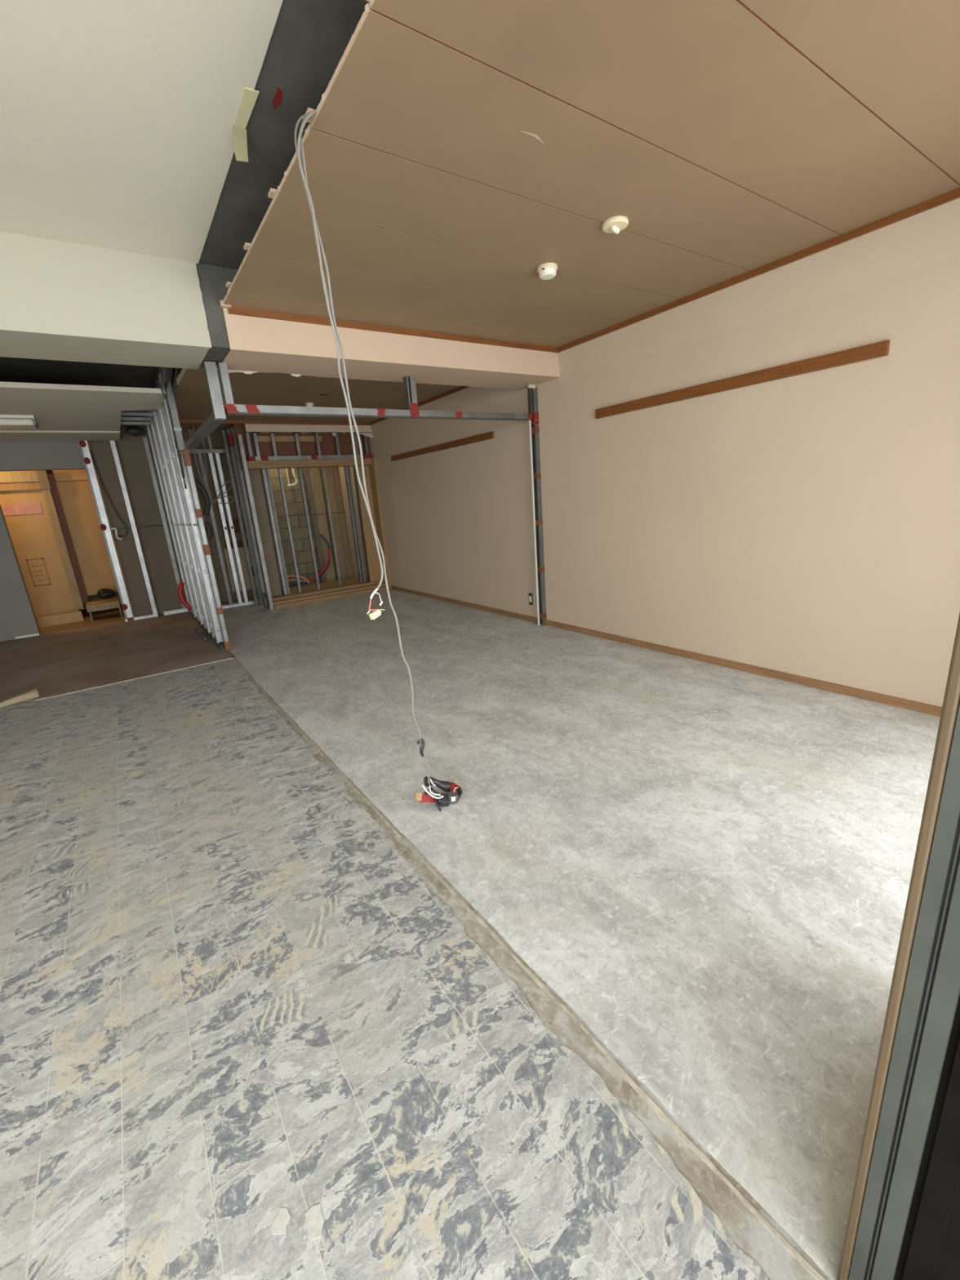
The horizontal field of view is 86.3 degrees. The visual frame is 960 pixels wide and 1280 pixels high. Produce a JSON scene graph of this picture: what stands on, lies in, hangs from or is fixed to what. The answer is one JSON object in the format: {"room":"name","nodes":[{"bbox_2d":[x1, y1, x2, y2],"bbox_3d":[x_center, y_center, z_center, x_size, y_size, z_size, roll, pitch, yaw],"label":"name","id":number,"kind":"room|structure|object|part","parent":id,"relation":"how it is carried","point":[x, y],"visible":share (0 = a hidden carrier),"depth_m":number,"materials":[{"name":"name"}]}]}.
{"room":"room under renovation","nodes":[
{"label":"room under renovation","id":0,"kind":"room"},
{"bbox_2d":[0,471,79,617],"bbox_3d":[-6.676,-1.361,6.583,1.910,2.600,0.060,-15,19,-32],"label":"wall","id":1,"kind":"structure","parent":0,"point":[32,535],"depth_m":7.04,"materials":[{"name":"wood"}]},
{"bbox_2d":[0,502,43,515],"bbox_3d":[-6.357,-1.692,6.693,0.990,0.150,0.007,-15,19,-32],"label":"paper strip","id":2,"kind":"object","parent":1,"relation":"attached to","point":[33,508],"visible":1,"depth_m":6.84,"materials":[{"name":"pink paper"}]},
{"bbox_2d":[25,557,51,586],"bbox_3d":[-6.084,-0.934,7.062,0.190,0.375,0.003,-15,19,-32],"label":"stamped mark","id":3,"kind":"object","parent":1,"relation":"attached to","point":[34,585],"visible":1,"depth_m":7.06,"materials":[{"name":"brown paint"}]},
{"bbox_2d":[0,470,88,609],"bbox_3d":[-6.222,-1.267,6.903,1.155,1.900,0.180,-15,19,-32],"label":"door frame","id":4,"kind":"structure","parent":1,"relation":"attached to","point":[43,481],"depth_m":7.03,"materials":[{"name":"brown wood"}]},
{"bbox_2d":[0,440,85,641],"bbox_3d":[-5.911,-1.116,6.030,2.465,2.315,0.127,-15,19,-32],"label":"wall","id":5,"kind":"structure","parent":0,"point":[18,620],"depth_m":6.22,"materials":[{"name":"grey paint"}]},
{"bbox_2d":[0,381,165,441],"bbox_3d":[-4.823,-2.047,4.680,3.195,0.079,2.935,-15,19,-32],"label":"ceiling","id":6,"kind":"structure","parent":0,"point":[62,412],"depth_m":4.69,"materials":[{"name":"white paint"}]},
{"bbox_2d":[0,414,39,429],"bbox_3d":[-4.797,-1.970,4.625,1.245,0.080,0.360,-15,19,-32],"label":"ceiling lamp","id":7,"kind":"object","parent":6,"relation":"attached to","point":[6,421],"visible":1,"depth_m":4.81,"materials":[{"name":"white plastic"}]},
{"bbox_2d":[0,418,36,429],"bbox_3d":[-4.807,-1.960,4.639,1.220,0.055,0.270,-15,19,-32],"label":"diffuser","id":8,"kind":"object","parent":7,"relation":"attached to","point":[7,424],"depth_m":4.83,"materials":[{"name":"white plastic"}]},
{"bbox_2d":[46,470,120,609],"bbox_3d":[-6.965,-1.615,7.568,2.600,2.600,0.060,-15,19,-32],"label":"wall","id":9,"kind":"structure","parent":0,"point":[91,597],"depth_m":8.27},
{"bbox_2d":[87,440,134,617],"bbox_3d":[-5.420,-1.705,7.470,0.060,2.600,1.830,-15,19,-32],"label":"wall","id":10,"kind":"structure","parent":0,"point":[88,442],"depth_m":6.79,"materials":[{"name":"grey metal"}]},
{"bbox_2d":[52,469,118,595],"bbox_3d":[-5.656,-1.530,7.372,0.385,1.750,0.060,-15,19,-32],"label":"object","id":11,"kind":"object","parent":10,"relation":"attached to","point":[75,495],"visible":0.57,"depth_m":7.35,"materials":[{"name":"brown wood"}]},
{"bbox_3d":[-5.713,-2.301,7.158,0.380,0.145,0.060,-15,19,-32],"label":"panel","id":12,"kind":"part","parent":11,"relation":"part of","materials":[{"name":"brown wood"}]},
{"bbox_2d":[0,0,369,417],"bbox_3d":[-2.998,-2.480,4.295,6.450,0.256,11.200,-15,19,-32],"label":"ceiling","id":13,"kind":"structure","parent":0,"point":[117,117],"depth_m":1.74,"materials":[{"name":"white paint"}]},
{"bbox_2d":[160,367,186,488],"bbox_3d":[-2.625,-1.884,4.465,0.166,1.053,0.645,-15,19,-32],"label":"cables","id":14,"kind":"object","parent":13,"relation":"hanging from","point":[169,369],"visible":0.61,"depth_m":4.38,"materials":[{"name":"metal"}]},
{"bbox_2d":[232,87,259,161],"bbox_3d":[-0.807,-1.770,1.771,0.056,0.070,0.269,-15,19,-32],"label":"tape","id":15,"kind":"object","parent":13,"relation":"hanging from","point":[249,97],"visible":1,"depth_m":1.79,"materials":[{"name":"beige paper"}]},
{"bbox_2d":[0,231,559,389],"bbox_3d":[-1.923,-1.805,2.838,5.960,0.465,0.505,-15,19,-32],"label":"beam","id":16,"kind":"structure","parent":13,"relation":"attached to","point":[60,300],"depth_m":2.79,"materials":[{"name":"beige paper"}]},
{"bbox_2d":[88,420,283,617],"bbox_3d":[-4.232,-1.815,7.537,2.180,2.600,0.640,-15,19,-32],"label":"wall","id":17,"kind":"structure","parent":0,"point":[131,450],"depth_m":7.09,"materials":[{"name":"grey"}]},
{"bbox_3d":[-3.604,-1.081,7.794,0.410,0.640,0.012,-15,19,-32],"label":"pale panel","id":18,"kind":"part","parent":17,"relation":"part of","materials":[{"name":"beige wood"}]},
{"bbox_2d":[287,533,330,586],"bbox_3d":[-2.779,-1.289,8.260,0.234,0.750,0.892,11,22,43],"label":"hoses","id":19,"kind":"object","parent":17,"relation":"attached to","point":[306,580],"visible":0.87,"depth_m":8.33,"materials":[{"name":"red plastic"}]},
{"bbox_2d":[268,466,337,587],"bbox_3d":[-2.873,-2.275,8.810,1.794,2.600,0.188,-15,19,-32],"label":"wall","id":20,"kind":"structure","parent":0,"point":[293,495],"depth_m":8.62,"materials":[{"name":"concrete"}]},
{"bbox_2d":[285,467,297,487],"bbox_3d":[-3.100,-2.963,8.262,0.179,0.952,0.086,-15,19,-32],"label":"pipe","id":21,"kind":"object","parent":20,"relation":"attached to","point":[289,485],"visible":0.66,"depth_m":8.34,"materials":[{"name":"white plastic"}]},
{"bbox_2d":[233,423,373,462],"bbox_3d":[-2.320,-2.701,6.965,1.810,0.470,0.180,-15,19,-32],"label":"wall","id":22,"kind":"structure","parent":0,"point":[283,434],"depth_m":6.91,"materials":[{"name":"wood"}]},
{"bbox_2d":[178,419,370,425],"bbox_3d":[-2.607,-2.803,6.606,2.600,0.039,0.030,-15,19,-32],"label":"trim","id":23,"kind":"structure","parent":22,"relation":"attached to","point":[190,421],"depth_m":6.60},
{"bbox_2d":[174,367,459,430],"bbox_3d":[-1.893,-2.601,5.587,2.628,0.022,4.150,-15,19,-32],"label":"ceiling","id":24,"kind":"structure","parent":0,"point":[192,398],"depth_m":5.21,"materials":[{"name":"paint"}]},
{"bbox_2d":[191,427,233,538],"bbox_3d":[-3.576,-2.155,6.829,0.481,1.566,0.080,-15,19,-32],"label":"cable loop","id":25,"kind":"object","parent":24,"relation":"hanging from","point":[209,531],"visible":0.88,"depth_m":6.83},
{"bbox_2d":[305,402,314,406],"bbox_3d":[-1.880,-2.589,5.655,0.095,0.043,0.095,-15,19,-32],"label":"smoke detector","id":26,"kind":"object","parent":24,"relation":"attached to","point":[308,404],"visible":0.66,"depth_m":5.62,"materials":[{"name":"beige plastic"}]},
{"bbox_2d":[0,589,940,1279],"bbox_3d":[-2.751,0.216,5.081,6.350,0.206,11.200,-15,19,-32],"label":"floor","id":27,"kind":"structure","parent":0,"point":[615,1007],"depth_m":1.49,"materials":[{"name":"concrete"}]},
{"bbox_2d":[35,610,84,627],"bbox_3d":[-6.146,-0.194,6.844,1.360,0.140,0.050,-15,19,-32],"label":"trim","id":28,"kind":"structure","parent":27,"relation":"on","point":[60,619],"depth_m":7.05,"materials":[{"name":"brown wood"}]},
{"bbox_2d":[85,598,122,621],"bbox_3d":[-5.356,-0.433,7.316,0.380,0.230,0.410,-15,19,-32],"label":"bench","id":29,"kind":"object","parent":27,"relation":"on","point":[112,603],"visible":1,"depth_m":7.17,"materials":[{"name":"brown wood"}]},
{"bbox_2d":[97,588,116,598],"bbox_3d":[-5.328,-0.667,7.317,0.224,0.142,0.147,-15,19,-32],"label":"bag","id":30,"kind":"object","parent":29,"relation":"on","point":[106,593],"visible":1,"depth_m":7.27,"materials":[{"name":"black leather"}]},
{"bbox_2d":[0,611,233,707],"bbox_3d":[-4.524,0.190,5.153,3.240,0.075,3.330,-15,19,-32],"label":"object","id":31,"kind":"structure","parent":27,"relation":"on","point":[34,668],"depth_m":5.15,"materials":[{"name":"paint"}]},
{"bbox_2d":[194,626,207,640],"bbox_3d":[-3.143,-0.074,5.766,0.040,0.040,0.750,-15,19,-33],"label":"pipe","id":32,"kind":"object","parent":31,"relation":"on","point":[200,633],"visible":1,"depth_m":5.69,"materials":[{"name":"grey metal"}]},
{"bbox_2d":[78,436,188,622],"bbox_3d":[-4.588,-1.457,6.840,0.760,2.340,0.134,-15,19,-32],"label":"frame","id":33,"kind":"object","parent":27,"relation":"on","point":[104,526],"visible":1,"depth_m":6.74,"materials":[{"name":"metal"}]},
{"bbox_3d":[-4.569,-1.519,6.889,0.650,0.010,0.010,-15,19,-32],"label":"tie rod","id":34,"kind":"part","parent":33,"relation":"part of","materials":[{"name":"metal"}]},
{"bbox_2d":[144,366,225,650],"bbox_3d":[-3.424,-1.387,5.868,0.077,2.560,2.850,-15,19,-32],"label":"studs","id":35,"kind":"structure","parent":27,"relation":"on","point":[178,500],"depth_m":5.49,"materials":[{"name":"metal"}]},
{"bbox_2d":[125,425,147,435],"bbox_3d":[-4.320,-2.632,6.442,0.191,0.113,0.194,1,16,17],"label":"air vent","id":36,"kind":"object","parent":35,"relation":"attached to","point":[137,430],"visible":1,"depth_m":6.39,"materials":[{"name":"black metal"}]},
{"bbox_2d":[177,582,192,610],"bbox_3d":[-3.956,-0.582,6.855,0.128,0.387,0.108,7,19,35],"label":"hose","id":37,"kind":"object","parent":35,"relation":"attached to","point":[180,587],"visible":1,"depth_m":6.83,"materials":[{"name":"red plastic"}]},
{"bbox_2d":[160,366,231,650],"bbox_3d":[-2.570,-1.127,4.710,0.124,2.560,0.085,-15,19,-32],"label":"post","id":38,"kind":"object","parent":27,"relation":"on","point":[176,426],"visible":0.98,"depth_m":4.67,"materials":[{"name":"metal"}]},
{"bbox_3d":[-2.554,-0.796,4.808,0.050,1.868,0.053,-15,19,-32],"label":"post","id":39,"kind":"part","parent":38,"relation":"part of","materials":[{"name":"metal"}]},
{"bbox_2d":[219,865,226,869],"bbox_3d":[-0.970,0.860,1.938,0.026,0.002,0.019,1,16,18],"label":"flake","id":40,"kind":"object","parent":27,"relation":"on","point":[223,867],"visible":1,"depth_m":1.94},
{"bbox_2d":[187,429,259,608],"bbox_3d":[-3.620,-1.676,7.246,1.150,2.400,0.255,-15,19,-32],"label":"frame","id":41,"kind":"object","parent":27,"relation":"on","point":[210,451],"visible":0.8,"depth_m":7.17,"materials":[{"name":"metal"}]},
{"bbox_2d":[221,597,253,605],"bbox_3d":[-3.579,-0.550,7.583,0.500,0.050,0.170,-15,19,-32],"label":"floor track","id":42,"kind":"object","parent":41,"relation":"on","point":[249,599],"depth_m":7.53,"materials":[{"name":"silver metal"}]},
{"bbox_2d":[221,426,273,609],"bbox_3d":[-3.146,-1.611,6.944,0.115,2.371,0.715,-15,19,-32],"label":"stud","id":43,"kind":"structure","parent":27,"relation":"on","point":[231,437],"depth_m":6.93,"materials":[{"name":"metal"}]},
{"bbox_2d":[270,1208,290,1234],"bbox_3d":[-0.373,1.089,0.960,0.033,0.002,0.036,-4,16,3],"label":"flake","id":44,"kind":"object","parent":27,"relation":"on","point":[278,1226],"visible":1,"depth_m":0.96,"materials":[{"name":"white paint"}]},
{"bbox_2d":[297,977,306,987],"bbox_3d":[-0.499,0.964,1.440,0.021,0.002,0.039,-12,17,-26],"label":"flake","id":45,"kind":"object","parent":27,"relation":"on","point":[302,982],"visible":1,"depth_m":1.44,"materials":[{"name":"white paint"}]},
{"bbox_2d":[305,1203,324,1240],"bbox_3d":[-0.307,1.085,0.956,0.032,0.002,0.050,-15,19,-32],"label":"flake","id":46,"kind":"object","parent":27,"relation":"on","point":[314,1219],"visible":1,"depth_m":0.95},
{"bbox_2d":[240,457,391,608],"bbox_3d":[-2.473,-1.624,7.624,1.809,1.930,1.080,-15,19,-32],"label":"surround","id":47,"kind":"object","parent":27,"relation":"on","point":[330,590],"visible":0.8,"depth_m":7.45,"materials":[{"name":"brown wood"}]},
{"bbox_2d":[244,433,373,461],"bbox_3d":[-2.284,-2.636,6.992,1.710,0.333,0.065,-15,19,-32],"label":"frame","id":48,"kind":"object","parent":47,"relation":"on","point":[251,458],"visible":0.92,"depth_m":6.89,"materials":[{"name":"metal"}]},
{"bbox_2d":[261,466,369,595],"bbox_3d":[-2.331,-1.640,7.462,1.325,1.773,0.045,-15,19,-32],"label":"studs","id":49,"kind":"object","parent":47,"relation":"on","point":[267,483],"visible":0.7,"depth_m":7.40,"materials":[{"name":"metal"}]},
{"bbox_3d":[-1.518,-1.737,7.767,0.047,1.930,0.200,-15,19,-32],"label":"post","id":50,"kind":"part","parent":47,"relation":"part of","materials":[{"name":"brown wood"}]},
{"bbox_2d":[303,466,353,582],"bbox_3d":[-2.598,-2.268,8.710,0.560,2.600,0.065,-15,19,-32],"label":"wall","id":51,"kind":"structure","parent":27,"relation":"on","point":[313,477],"depth_m":8.76,"materials":[{"name":"brown wood"}]},
{"bbox_3d":[-2.801,-2.219,8.591,0.080,2.600,0.040,-15,19,-32],"label":"dark panel","id":52,"kind":"part","parent":51,"relation":"part of","materials":[{"name":"brown wood"}]},
{"bbox_2d":[344,952,353,963],"bbox_3d":[-0.388,0.936,1.508,0.024,0.002,0.033,-15,19,-32],"label":"flake","id":53,"kind":"object","parent":27,"relation":"on","point":[348,957],"visible":1,"depth_m":1.51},
{"bbox_2d":[414,776,466,811],"bbox_3d":[-0.168,0.660,2.227,0.229,0.126,0.143,-7,16,-8],"label":"bundle","id":54,"kind":"object","parent":27,"relation":"on","point":[430,796],"visible":0.99,"depth_m":2.21,"materials":[{"name":"black plastic"}]},
{"bbox_3d":[-0.211,0.678,2.189,0.094,0.056,0.023,-10,17,-19],"label":"red plate","id":55,"kind":"part","parent":54,"relation":"part of","materials":[{"name":"red plastic"}]},
{"bbox_3d":[-0.181,0.704,2.185,0.023,0.056,0.041,-12,17,-25],"label":"plate","id":56,"kind":"part","parent":54,"relation":"part of","materials":[{"name":"plastic"}]},
{"bbox_2d":[435,792,450,806],"bbox_3d":[-0.160,0.688,2.208,0.071,0.065,0.053,-9,16,-16],"label":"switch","id":57,"kind":"object","parent":54,"relation":"attached to","point":[441,799],"depth_m":2.19,"materials":[{"name":"black plastic"}]},
{"bbox_3d":[-0.108,0.666,2.282,0.074,0.077,0.022,-18,21,-40],"label":"red plate","id":58,"kind":"part","parent":54,"relation":"part of","materials":[{"name":"red plastic"}]},
{"bbox_3d":[-0.094,0.677,2.253,0.030,0.050,0.043,-9,16,-16],"label":"plate","id":59,"kind":"part","parent":54,"relation":"part of","materials":[{"name":"black plastic"}]},
{"bbox_2d":[527,386,546,625],"bbox_3d":[0.540,-1.197,4.818,0.069,2.180,0.064,-15,19,-32],"label":"stud","id":60,"kind":"object","parent":27,"relation":"on","point":[534,430],"visible":0.98,"depth_m":4.79,"materials":[{"name":"metal"}]},
{"bbox_2d":[219,0,959,347],"bbox_3d":[0.543,-1.840,2.217,2.577,0.032,3.295,-15,19,-32],"label":"ceiling","id":61,"kind":"structure","parent":0,"point":[455,150],"depth_m":1.80,"materials":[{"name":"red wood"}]},
{"bbox_2d":[297,108,384,619],"bbox_3d":[-0.446,-0.829,1.704,0.030,1.560,0.105,10,21,42],"label":"cable","id":62,"kind":"object","parent":61,"relation":"hanging from","point":[375,613],"visible":0.98,"depth_m":1.67,"materials":[{"name":"white plastic"}]},
{"bbox_2d":[294,111,431,786],"bbox_3d":[-0.384,-0.477,1.857,0.209,2.329,0.042,-14,18,-30],"label":"hanging cable","id":63,"kind":"object","parent":61,"relation":"hanging from","point":[330,299],"visible":0.96,"depth_m":1.74,"materials":[{"name":"white plastic"}]},
{"bbox_2d":[537,262,557,279],"bbox_3d":[0.353,-1.921,2.678,0.106,0.048,0.106,-15,19,-32],"label":"smoke detector","id":64,"kind":"object","parent":61,"relation":"attached to","point":[547,271],"visible":1,"depth_m":2.65,"materials":[{"name":"beige plastic"}]},
{"bbox_2d":[601,215,628,234],"bbox_3d":[0.601,-1.833,2.278,0.116,0.038,0.116,-15,19,-32],"label":"ceiling rose","id":65,"kind":"object","parent":61,"relation":"attached to","point":[615,224],"visible":1,"depth_m":2.25,"materials":[{"name":"beige plastic"}]},
{"bbox_2d":[609,225,620,234],"bbox_3d":[0.601,-1.828,2.280,0.025,0.026,0.054,8,20,38],"label":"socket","id":66,"kind":"object","parent":65,"relation":"attached to","point":[613,228],"depth_m":2.27,"materials":[{"name":"white plastic"}]},
{"bbox_2d":[337,254,959,706],"bbox_3d":[0.181,-1.592,5.453,0.190,2.850,9.300,-15,19,-32],"label":"wall","id":67,"kind":"structure","parent":0,"point":[807,525],"depth_m":3.27,"materials":[{"name":"beige paint"}]},
{"bbox_2d":[184,361,532,448],"bbox_3d":[-1.071,-1.961,4.506,2.595,0.322,1.652,-15,19,-32],"label":"header","id":68,"kind":"object","parent":67,"relation":"attached to","point":[211,424],"visible":1,"depth_m":3.59,"materials":[{"name":"grey metal"}]},
{"bbox_2d":[227,306,557,352],"bbox_3d":[-0.380,-2.117,3.546,2.525,0.035,0.013,-15,19,-32],"label":"trim","id":69,"kind":"structure","parent":67,"relation":"attached to","point":[233,310],"depth_m":3.36,"materials":[{"name":"brown wood"}]},
{"bbox_2d":[369,386,470,425],"bbox_3d":[-0.619,-2.782,5.980,0.028,0.035,3.390,-15,19,-32],"label":"trim","id":70,"kind":"structure","parent":67,"relation":"attached to","point":[460,388],"depth_m":5.78,"materials":[{"name":"brown wood"}]},
{"bbox_2d":[391,431,494,461],"bbox_3d":[-0.538,-2.271,6.082,0.023,0.064,2.354,-15,19,-32],"label":"wall rail","id":71,"kind":"object","parent":67,"relation":"attached to","point":[490,435],"visible":1,"depth_m":5.85,"materials":[{"name":"brown wood"}]},
{"bbox_2d":[370,386,525,441],"bbox_3d":[-0.575,-2.670,5.981,0.027,0.255,3.400,-15,19,-32],"label":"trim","id":72,"kind":"structure","parent":67,"relation":"attached to","point":[470,398],"depth_m":5.61,"materials":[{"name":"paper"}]},
{"bbox_2d":[391,585,537,622],"bbox_3d":[-0.375,-0.503,6.545,0.013,0.052,3.450,-15,19,-32],"label":"baseboard","id":73,"kind":"structure","parent":67,"relation":"attached to","point":[517,615],"depth_m":6.14,"materials":[{"name":"brown wood"}]},
{"bbox_2d":[528,592,533,604],"bbox_3d":[0.516,-0.417,5.220,0.011,0.120,0.060,-15,19,-32],"label":"wall outlet","id":74,"kind":"object","parent":67,"relation":"attached to","point":[530,595],"visible":1,"depth_m":5.21,"materials":[{"name":"plastic"}]},
{"bbox_2d":[595,339,890,418],"bbox_3d":[1.464,-1.612,3.286,0.023,0.068,1.910,-15,19,-32],"label":"wall rail","id":75,"kind":"object","parent":67,"relation":"attached to","point":[881,348],"visible":1,"depth_m":3.02,"materials":[{"name":"brown wood"}]},
{"bbox_2d":[545,619,942,716],"bbox_3d":[1.681,0.148,3.663,0.013,0.052,3.590,-15,19,-32],"label":"baseboard","id":76,"kind":"structure","parent":67,"relation":"attached to","point":[934,710],"depth_m":3.33,"materials":[{"name":"brown wood"}]},
{"bbox_2d":[556,187,959,352],"bbox_3d":[1.579,-2.085,2.899,0.028,0.035,3.299,-15,19,-32],"label":"trim","id":77,"kind":"structure","parent":67,"relation":"attached to","point":[952,195],"depth_m":2.76,"materials":[{"name":"brown wood"}]},
{"bbox_2d":[557,197,959,382],"bbox_3d":[1.636,-1.969,2.883,0.027,0.255,3.460,-15,19,-32],"label":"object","id":78,"kind":"structure","parent":67,"relation":"attached to","point":[931,236],"depth_m":2.80,"materials":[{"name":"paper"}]},
{"bbox_3d":[0.275,-0.134,0.227,6.250,2.850,0.197,-15,19,-32],"label":"wall","id":79,"kind":"structure","parent":0,"visible":0},
{"bbox_2d":[836,613,959,1279],"bbox_3d":[0.781,0.061,0.195,0.061,2.220,0.898,-15,19,-32],"label":"window frame","id":80,"kind":"structure","parent":79,"relation":"in","point":[904,1221],"depth_m":0.67,"materials":[{"name":"metal"}]},
{"bbox_3d":[0.794,0.067,0.168,0.020,2.220,0.837,-15,19,-32],"label":"screen panel","id":81,"kind":"part","parent":80,"relation":"part of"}
]}

